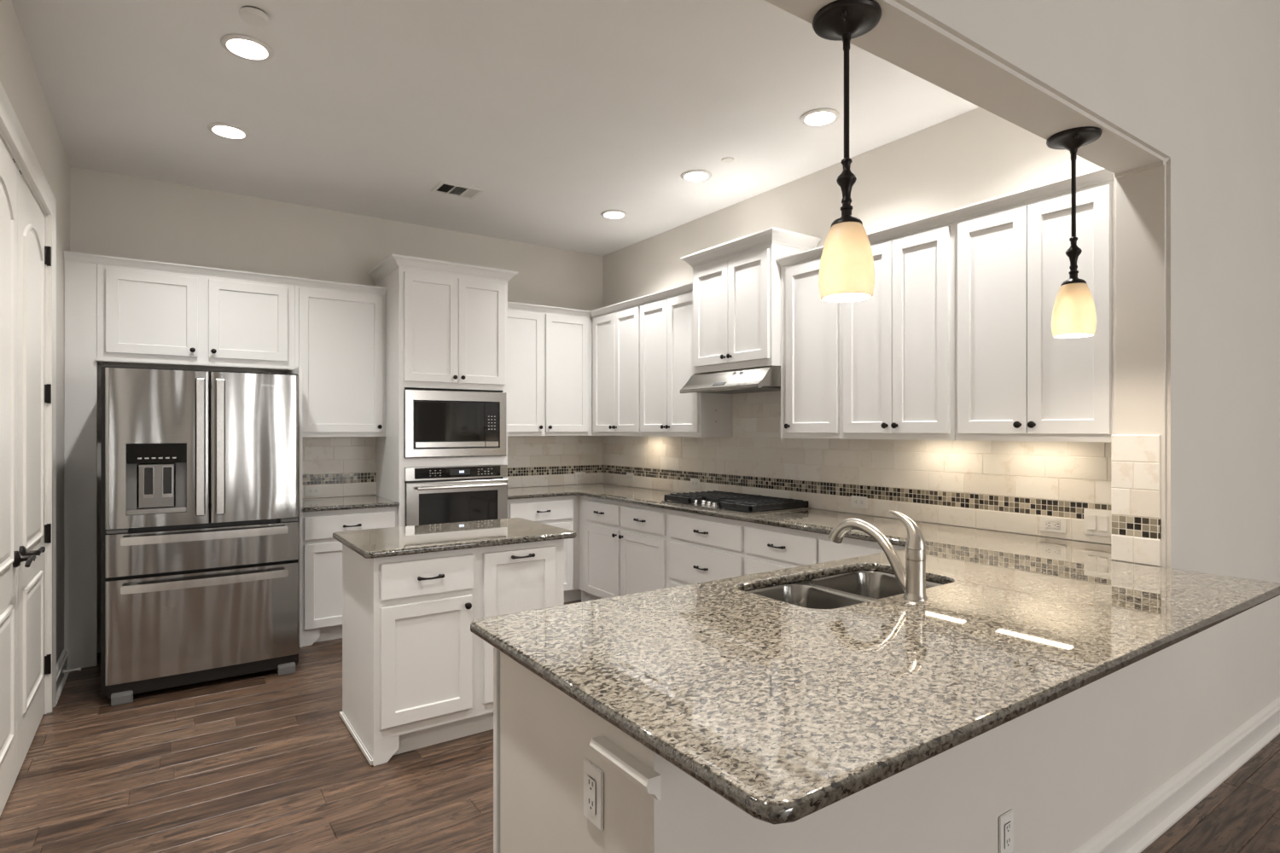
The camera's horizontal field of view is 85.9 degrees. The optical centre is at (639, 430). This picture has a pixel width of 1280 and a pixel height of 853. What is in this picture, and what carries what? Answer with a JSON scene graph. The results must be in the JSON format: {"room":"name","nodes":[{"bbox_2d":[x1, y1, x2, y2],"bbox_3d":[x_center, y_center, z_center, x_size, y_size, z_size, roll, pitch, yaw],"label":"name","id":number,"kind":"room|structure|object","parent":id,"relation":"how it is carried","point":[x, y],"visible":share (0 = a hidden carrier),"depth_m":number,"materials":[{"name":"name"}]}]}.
{"room":"kitchen","nodes":[
{"label":"kitchen","id":0,"kind":"room"},
{"bbox_2d":[0,0,69,663],"bbox_3d":[-0.721,-0.582,0.087,0.120,4.000,10.264,0,0,-35],"label":"wall","id":1,"kind":"structure","parent":0,"point":[19,78],"depth_m":3.71,"materials":[{"name":"paint"}]},
{"bbox_2d":[0,137,35,816],"bbox_3d":[-2.280,0.170,2.460,0.107,2.472,0.809,0,0,-35],"label":"door","id":2,"kind":"structure","parent":1,"relation":"in","point":[10,559],"depth_m":2.61,"materials":[{"name":"paint"}]},
{"bbox_2d":[0,81,56,714],"bbox_3d":[-2.554,0.116,2.766,0.136,2.605,1.805,0,0,-35],"label":"trim","id":3,"kind":"structure","parent":1,"relation":"attached to","point":[12,134],"depth_m":3.45,"materials":[{"name":"paint"}]},
{"bbox_2d":[17,168,51,776],"bbox_3d":[-2.744,0.170,3.129,0.107,2.472,0.808,0,0,-35],"label":"door","id":4,"kind":"structure","parent":1,"relation":"in","point":[32,254],"depth_m":3.02,"materials":[{"name":"paint"}]},
{"bbox_2d":[56,649,69,704],"bbox_3d":[-3.194,1.350,3.790,0.030,0.136,0.589,0,0,-35],"label":"baseboard","id":5,"kind":"structure","parent":1,"relation":"attached to","point":[61,665],"depth_m":3.81,"materials":[{"name":"paint"}]},
{"bbox_2d":[63,668,81,674],"bbox_3d":[-3.208,1.358,3.885,0.082,0.024,0.024,0,0,-35],"label":"door stop","id":6,"kind":"object","parent":1,"relation":"attached to","point":[78,669],"visible":1,"depth_m":3.88,"materials":[{"name":"white plastic"}]},
{"bbox_2d":[69,166,603,652],"bbox_3d":[-1.942,-0.142,5.477,4.110,3.120,0.111,0,0,-35],"label":"wall","id":7,"kind":"structure","parent":0,"point":[112,214],"depth_m":5.11,"materials":[{"name":"paint"}]},
{"bbox_2d":[95,263,294,372],"bbox_3d":[-2.897,-0.708,4.541,1.078,0.588,0.355,0,0,-35],"label":"upper cabinet","id":8,"kind":"object","parent":7,"relation":"attached to","point":[145,316],"visible":0.99,"depth_m":4.39,"materials":[{"name":"paint"}]},
{"bbox_2d":[63,250,387,295],"bbox_3d":[-2.625,-1.025,4.556,1.834,0.046,0.046,0,0,-35],"label":"crown molding","id":9,"kind":"structure","parent":8,"relation":"attached to","point":[70,256],"depth_m":4.46,"materials":[{"name":"paint"}]},
{"bbox_2d":[304,486,321,496],"bbox_3d":[-2.414,0.450,5.077,0.115,0.070,0.009,0,0,-35],"label":"wall outlet","id":10,"kind":"object","parent":7,"relation":"attached to","point":[309,491],"visible":1,"depth_m":5.07,"materials":[{"name":"white plastic"}]},
{"bbox_2d":[308,488,318,494],"bbox_3d":[-2.412,0.450,5.075,0.066,0.034,0.003,0,0,-35],"label":"socket","id":11,"kind":"object","parent":10,"relation":"attached to","point":[310,491],"depth_m":5.08,"materials":[{"name":"white plastic"}]},
{"bbox_2d":[294,285,385,436],"bbox_3d":[-2.203,-0.476,5.021,0.609,1.050,0.355,0,0,-35],"label":"upper cabinet","id":12,"kind":"object","parent":7,"relation":"attached to","point":[340,335],"visible":0.97,"depth_m":4.91,"materials":[{"name":"paint"}]},
{"bbox_2d":[507,308,591,436],"bbox_3d":[-0.888,-0.476,5.932,0.949,1.050,0.355,0,0,-35],"label":"upper cabinet","id":13,"kind":"object","parent":7,"relation":"attached to","point":[549,354],"visible":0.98,"depth_m":5.84,"materials":[{"name":"paint"}]},
{"bbox_2d":[507,282,692,317],"bbox_3d":[-0.388,-1.025,5.214,0.954,0.046,1.512,0,0,-35],"label":"crown molding","id":14,"kind":"structure","parent":13,"relation":"attached to","point":[686,288],"depth_m":5.68,"materials":[{"name":"paint"}]},
{"bbox_2d":[575,471,585,479],"bbox_3d":[-0.552,0.423,6.366,0.115,0.070,0.009,0,0,-35],"label":"wall outlet","id":15,"kind":"object","parent":7,"relation":"attached to","point":[578,475],"visible":1,"depth_m":6.36,"materials":[{"name":"white plastic"}]},
{"bbox_2d":[11,0,979,255],"bbox_3d":[-0.710,-1.659,3.611,4.010,0.027,4.482,0,0,-35],"label":"ceiling","id":16,"kind":"structure","parent":0,"point":[564,113],"depth_m":3.48,"materials":[{"name":"paint"}]},
{"bbox_2d":[207,122,250,139],"bbox_3d":[-2.266,-1.681,3.789,0.202,0.082,0.202,0,0,-35],"label":"recessed light","id":17,"kind":"object","parent":16,"relation":"in","point":[227,130],"visible":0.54,"depth_m":3.82,"materials":[{"name":"white glass"}]},
{"bbox_2d":[220,34,273,61],"bbox_3d":[-1.692,-1.681,2.964,0.202,0.082,0.202,0,0,-35],"label":"recessed light","id":18,"kind":"object","parent":16,"relation":"in","point":[242,46],"visible":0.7,"depth_m":3.00,"materials":[{"name":"white glass"}]},
{"bbox_2d":[239,5,268,26],"bbox_3d":[-1.526,-1.636,2.721,0.100,0.032,0.100,0,0,-35],"label":"smoke detector","id":19,"kind":"object","parent":16,"relation":"attached to","point":[253,15],"visible":1,"depth_m":2.70,"materials":[{"name":"white plastic"}]},
{"bbox_2d":[430,180,483,199],"bbox_3d":[-1.256,-1.649,4.733,0.296,0.007,0.216,0,0,-35],"label":"ceiling vent","id":20,"kind":"object","parent":16,"relation":"in","point":[445,188],"visible":1,"depth_m":4.72,"materials":[{"name":"white plastic"}]},
{"bbox_2d":[600,209,627,219],"bbox_3d":[-0.199,-1.681,5.251,0.202,0.082,0.202,0,0,-35],"label":"recessed light","id":21,"kind":"object","parent":16,"relation":"in","point":[612,214],"visible":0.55,"depth_m":5.29,"materials":[{"name":"white glass"}]},
{"bbox_2d":[680,169,711,181],"bbox_3d":[0.364,-1.681,4.454,0.202,0.082,0.202,0,0,-35],"label":"recessed light","id":22,"kind":"object","parent":16,"relation":"in","point":[692,175],"visible":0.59,"depth_m":4.50,"materials":[{"name":"white glass"}]},
{"bbox_2d":[800,108,839,127],"bbox_3d":[0.948,-1.681,3.624,0.202,0.082,0.202,0,0,-35],"label":"recessed light","id":23,"kind":"object","parent":16,"relation":"in","point":[820,117],"visible":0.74,"depth_m":3.67,"materials":[{"name":"white glass"}]},
{"bbox_2d":[0,599,1279,852],"bbox_3d":[2.130,1.419,2.104,6.903,0.002,10.134,0,0,-35],"label":"floor","id":24,"kind":"structure","parent":0,"point":[262,762],"depth_m":2.75,"materials":[{"name":"brown wood"}]},
{"bbox_2d":[64,260,97,669],"bbox_3d":[-3.332,0.208,4.098,0.150,2.420,0.026,0,0,-35],"label":"filler panel","id":25,"kind":"object","parent":24,"relation":"on","point":[80,278],"visible":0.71,"depth_m":4.09,"materials":[{"name":"paint"}]},
{"bbox_2d":[100,366,298,706],"bbox_3d":[-2.565,0.542,4.048,0.928,1.752,0.824,0,0,-35],"label":"refrigerator","id":26,"kind":"object","parent":24,"relation":"on","point":[200,468],"visible":1,"depth_m":3.73,"materials":[{"name":"silver metal"}]},
{"bbox_2d":[137,457,176,459],"bbox_3d":[-2.554,0.148,3.637,0.168,0.008,0.001,0,0,-35],"label":"print","id":27,"kind":"object","parent":26,"relation":"attached to","point":[137,457],"depth_m":3.64},
{"bbox_2d":[285,366,302,647],"bbox_3d":[-2.388,0.501,4.737,0.018,1.834,0.620,0,0,-35],"label":"panel","id":28,"kind":"object","parent":24,"relation":"on","point":[298,370],"visible":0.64,"depth_m":4.49,"materials":[{"name":"paint"}]},
{"bbox_2d":[302,506,397,646],"bbox_3d":[-2.115,0.976,4.897,0.608,0.884,0.660,0,0,-35],"label":"base cabinet","id":29,"kind":"object","parent":24,"relation":"on","point":[322,555],"visible":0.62,"depth_m":4.57,"materials":[{"name":"paint"}]},
{"bbox_2d":[302,495,399,511],"bbox_3d":[-2.116,0.519,4.897,0.608,0.030,0.643,0,0,-35],"label":"countertop","id":30,"kind":"structure","parent":29,"relation":"on","point":[360,502],"depth_m":4.76,"materials":[{"name":"stone"}]},
{"bbox_2d":[367,253,518,527],"bbox_3d":[-1.516,0.102,5.285,0.941,2.632,0.703,0,0,-35],"label":"tall cabinet","id":31,"kind":"object","parent":24,"relation":"on","point":[446,322],"visible":0.49,"depth_m":5.00,"materials":[{"name":"paint"}]},
{"bbox_2d":[403,389,506,458],"bbox_3d":[-1.453,-0.046,5.208,0.768,0.484,0.420,0,0,-35],"label":"microwave","id":32,"kind":"object","parent":31,"relation":"in","point":[445,427],"visible":0.99,"depth_m":5.02,"materials":[{"name":"metal"}]},
{"bbox_2d":[404,465,507,526],"bbox_3d":[-1.472,0.622,5.246,0.770,0.712,0.636,0,0,-35],"label":"wall oven","id":33,"kind":"object","parent":31,"relation":"in","point":[449,494],"visible":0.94,"depth_m":5.02,"materials":[{"name":"silver metal"}]},
{"bbox_2d":[339,539,564,766],"bbox_3d":[-0.919,0.976,3.388,0.917,0.884,0.681,0,0,-35],"label":"base cabinet","id":34,"kind":"object","parent":24,"relation":"on","point":[416,675],"visible":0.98,"depth_m":3.07,"materials":[{"name":"paint"}]},
{"bbox_2d":[332,517,576,558],"bbox_3d":[-0.915,0.519,3.405,1.008,0.030,0.696,0,0,-35],"label":"countertop","id":35,"kind":"structure","parent":34,"relation":"on","point":[381,543],"depth_m":3.29,"materials":[{"name":"stone"}]},
{"bbox_2d":[493,646,500,852],"bbox_3d":[0.638,0.976,2.162,2.120,0.884,0.563,0,0,-35],"label":"base cabinet","id":36,"kind":"object","parent":24,"relation":"on","point":[496,653],"visible":0.08,"depth_m":1.75,"materials":[{"name":"paint"}]},
{"bbox_2d":[500,651,604,852],"bbox_3d":[-0.203,0.976,1.541,0.020,0.884,0.501,0,0,-35],"label":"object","id":37,"kind":"structure","parent":36,"relation":"attached to","point":[546,735],"depth_m":1.55,"materials":[{"name":"paint"}]},
{"bbox_2d":[583,758,603,831],"bbox_3d":[-0.093,0.718,1.356,0.009,0.115,0.070,0,0,-35],"label":"wall outlet","id":38,"kind":"object","parent":37,"relation":"attached to","point":[593,776],"visible":1,"depth_m":1.35,"materials":[{"name":"white plastic"}]},
{"bbox_2d":[587,775,596,814],"bbox_3d":[-0.095,0.718,1.355,0.003,0.066,0.034,0,0,-35],"label":"socket","id":39,"kind":"object","parent":38,"relation":"attached to","point":[591,780],"depth_m":1.35,"materials":[{"name":"white plastic"}]},
{"bbox_2d":[470,483,1279,825],"bbox_3d":[-0.088,0.519,3.706,2.754,0.030,4.908,0,0,-35],"label":"countertop","id":40,"kind":"structure","parent":36,"relation":"on","point":[787,712],"depth_m":1.58,"materials":[{"name":"stone"}]},
{"bbox_2d":[661,490,810,514],"bbox_3d":[0.619,0.474,4.595,0.550,0.060,0.870,0,0,-35],"label":"cooktop","id":41,"kind":"object","parent":40,"relation":"in","point":[715,500],"visible":1,"depth_m":4.41,"materials":[{"name":"metal"}]},
{"bbox_2d":[746,570,942,609],"bbox_3d":[0.686,0.633,2.273,0.768,0.198,0.437,0,0,-35],"label":"sink","id":42,"kind":"object","parent":40,"relation":"in","point":[852,588],"visible":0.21,"depth_m":2.38,"materials":[{"name":"metal"}]},
{"bbox_2d":[828,511,927,601],"bbox_3d":[0.743,0.377,2.175,0.068,0.255,0.355,0,0,-35],"label":"faucet","id":43,"kind":"object","parent":40,"relation":"on","point":[911,579],"visible":1,"depth_m":2.06,"materials":[{"name":"silver metal"}]},
{"bbox_2d":[507,495,581,602],"bbox_3d":[-0.682,0.976,5.889,1.240,0.884,0.660,0,0,-35],"label":"base cabinet","id":44,"kind":"object","parent":24,"relation":"on","point":[561,512],"visible":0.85,"depth_m":5.59,"materials":[{"name":"paint"}]},
{"bbox_2d":[579,495,669,601],"bbox_3d":[0.057,0.976,5.350,0.660,0.884,1.282,0,0,-35],"label":"base cabinet","id":45,"kind":"object","parent":24,"relation":"on","point":[624,548],"visible":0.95,"depth_m":5.12,"materials":[{"name":"paint"}]},
{"bbox_2d":[669,510,745,587],"bbox_3d":[0.636,0.976,4.516,0.660,0.884,0.747,0,0,-35],"label":"base cabinet","id":46,"kind":"object","parent":24,"relation":"on","point":[702,548],"visible":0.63,"depth_m":4.33,"materials":[{"name":"paint"}]},
{"bbox_2d":[744,522,820,575],"bbox_3d":[1.008,0.976,3.978,0.660,0.884,0.558,0,0,-35],"label":"base cabinet","id":47,"kind":"object","parent":24,"relation":"on","point":[767,548],"visible":0.27,"depth_m":3.82,"materials":[{"name":"paint"}]},
{"bbox_2d":[818,534,905,563],"bbox_3d":[1.396,0.976,3.446,0.627,0.884,0.757,0,0,-35],"label":"base cabinet","id":48,"kind":"object","parent":24,"relation":"on","point":[829,550],"visible":0.07,"depth_m":3.44,"materials":[{"name":"paint"}]},
{"bbox_2d":[603,107,1111,545],"bbox_3d":[0.940,-0.142,4.741,0.111,3.120,4.442,0,0,-35],"label":"wall","id":49,"kind":"structure","parent":0,"point":[1005,486],"depth_m":3.96,"materials":[{"name":"stone"}]},
{"bbox_2d":[592,304,640,436],"bbox_3d":[-0.107,-0.476,5.856,0.355,1.050,0.764,0,0,-35],"label":"upper cabinet","id":50,"kind":"object","parent":49,"relation":"attached to","point":[615,334],"visible":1,"depth_m":5.73,"materials":[{"name":"paint"}]},
{"bbox_2d":[626,472,634,481],"bbox_3d":[-0.090,0.418,6.122,0.009,0.070,0.115,0,0,-35],"label":"wall outlet","id":51,"kind":"object","parent":49,"relation":"attached to","point":[630,477],"visible":1,"depth_m":6.12,"materials":[{"name":"white plastic"}]},
{"bbox_2d":[640,290,732,436],"bbox_3d":[0.323,-0.476,5.235,0.355,1.050,0.743,0,0,-35],"label":"upper cabinet","id":52,"kind":"object","parent":49,"relation":"attached to","point":[666,323],"visible":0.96,"depth_m":5.11,"materials":[{"name":"paint"}]},
{"bbox_2d":[690,478,699,488],"bbox_3d":[0.429,0.416,5.372,0.009,0.070,0.115,0,0,-35],"label":"wall outlet","id":53,"kind":"object","parent":49,"relation":"attached to","point":[695,483],"visible":1,"depth_m":5.37,"materials":[{"name":"white plastic"}]},
{"bbox_2d":[692,481,697,485],"bbox_3d":[0.427,0.416,5.370,0.003,0.034,0.066,0,0,-35],"label":"socket","id":54,"kind":"object","parent":53,"relation":"attached to","point":[694,483],"depth_m":5.37,"materials":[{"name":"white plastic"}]},
{"bbox_2d":[679,366,780,394],"bbox_3d":[0.689,-0.324,4.575,0.488,0.139,0.762,0,0,-35],"label":"range hood","id":55,"kind":"object","parent":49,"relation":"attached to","point":[768,378],"visible":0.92,"depth_m":4.39,"materials":[{"name":"metal"}]},
{"bbox_2d":[680,226,820,373],"bbox_3d":[0.716,-0.804,4.594,0.438,0.819,0.887,0,0,-35],"label":"upper cabinet","id":56,"kind":"object","parent":49,"relation":"attached to","point":[736,282],"visible":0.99,"depth_m":4.39,"materials":[{"name":"paint"}]},
{"bbox_2d":[780,256,842,438],"bbox_3d":[1.101,-0.476,4.111,0.355,1.050,0.465,0,0,-35],"label":"upper cabinet","id":57,"kind":"object","parent":49,"relation":"attached to","point":[811,326],"visible":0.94,"depth_m":4.04,"materials":[{"name":"paint"}]},
{"bbox_2d":[850,495,866,508],"bbox_3d":[1.307,0.430,4.104,0.009,0.070,0.115,0,0,-35],"label":"wall outlet","id":58,"kind":"object","parent":49,"relation":"attached to","point":[856,502],"visible":1,"depth_m":4.10,"materials":[{"name":"white plastic"}]},
{"bbox_2d":[854,499,863,506],"bbox_3d":[1.305,0.430,4.103,0.003,0.034,0.066,0,0,-35],"label":"socket","id":59,"kind":"object","parent":58,"relation":"attached to","point":[857,502],"depth_m":4.10,"materials":[{"name":"white plastic"}]},
{"bbox_2d":[842,221,954,440],"bbox_3d":[1.423,-0.476,3.645,0.355,1.050,0.667,0,0,-35],"label":"upper cabinet","id":60,"kind":"object","parent":49,"relation":"attached to","point":[898,342],"visible":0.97,"depth_m":3.51,"materials":[{"name":"paint"}]},
{"bbox_2d":[954,180,1113,442],"bbox_3d":[1.808,-0.476,3.091,0.355,1.050,0.680,0,0,-35],"label":"upper cabinet","id":61,"kind":"object","parent":49,"relation":"attached to","point":[1015,381],"visible":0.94,"depth_m":2.99,"materials":[{"name":"paint"}]},
{"bbox_2d":[775,168,1113,267],"bbox_3d":[1.368,-1.025,3.476,0.046,0.046,1.814,0,0,-35],"label":"crown molding","id":62,"kind":"structure","parent":61,"relation":"attached to","point":[1101,175],"depth_m":3.18,"materials":[{"name":"paint"}]},
{"bbox_2d":[1040,516,1066,534],"bbox_3d":[1.927,0.442,3.209,0.009,0.070,0.115,0,0,-35],"label":"wall outlet","id":63,"kind":"object","parent":49,"relation":"attached to","point":[1047,524],"visible":1,"depth_m":3.21,"materials":[{"name":"white plastic"}]},
{"bbox_2d":[1045,520,1060,529],"bbox_3d":[1.925,0.442,3.208,0.003,0.034,0.066,0,0,-35],"label":"socket","id":64,"kind":"object","parent":63,"relation":"attached to","point":[1049,524],"depth_m":3.21,"materials":[{"name":"white plastic"}]},
{"bbox_2d":[1083,508,1111,537],"bbox_3d":[2.033,0.412,3.052,0.015,0.116,0.116,0,0,-35],"label":"light switch","id":65,"kind":"object","parent":49,"relation":"attached to","point":[1096,522],"visible":0.9,"depth_m":3.05,"materials":[{"name":"white plastic"}]},
{"bbox_2d":[604,0,1279,852],"bbox_3d":[1.821,-0.556,2.550,6.903,3.951,0.184,0,0,-35],"label":"wall","id":66,"kind":"structure","parent":0,"point":[1183,96],"depth_m":2.53,"materials":[{"name":"paint"}]},
{"bbox_2d":[589,734,661,800],"bbox_3d":[-0.030,0.612,1.247,0.030,0.042,0.189,0,0,-35],"label":"trim","id":67,"kind":"structure","parent":66,"relation":"attached to","point":[648,780],"depth_m":1.22,"materials":[{"name":"paint"}]},
{"bbox_2d":[812,0,881,302],"bbox_3d":[0.495,-0.653,1.648,0.160,0.672,0.160,0,0,-35],"label":"pendant light","id":68,"kind":"object","parent":66,"relation":"hanging from","point":[846,270],"visible":1,"depth_m":1.61,"materials":[{"name":"brown metal"}]},
{"bbox_2d":[998,809,1013,852],"bbox_3d":[0.991,1.093,1.857,0.070,0.115,0.009,0,0,-35],"label":"wall outlet","id":69,"kind":"object","parent":66,"relation":"attached to","point":[1005,821],"visible":1,"depth_m":1.85,"materials":[{"name":"white plastic"}]},
{"bbox_2d":[1004,821,1011,849],"bbox_3d":[0.992,1.093,1.855,0.034,0.066,0.003,0,0,-35],"label":"socket","id":70,"kind":"object","parent":69,"relation":"attached to","point":[1007,824],"depth_m":1.85,"materials":[{"name":"white plastic"}]},
{"bbox_2d":[1046,126,1102,338],"bbox_3d":[1.461,-0.653,2.317,0.160,0.672,0.160,0,0,-35],"label":"pendant light","id":71,"kind":"object","parent":66,"relation":"hanging from","point":[1073,313],"visible":1,"depth_m":2.29,"materials":[{"name":"brown metal"}]},
{"bbox_2d":[1111,435,1160,566],"bbox_3d":[1.876,0.261,2.604,0.011,0.486,0.158,0,0,-35],"label":"backsplash","id":72,"kind":"structure","parent":66,"relation":"attached to","point":[1135,459],"depth_m":2.60,"materials":[{"name":"tile"}]},
{"bbox_2d":[1072,697,1279,852],"bbox_3d":[2.351,1.350,2.787,5.640,0.136,0.030,0,0,-35],"label":"baseboard","id":73,"kind":"structure","parent":66,"relation":"attached to","point":[1139,827],"depth_m":2.56,"materials":[{"name":"paint"}]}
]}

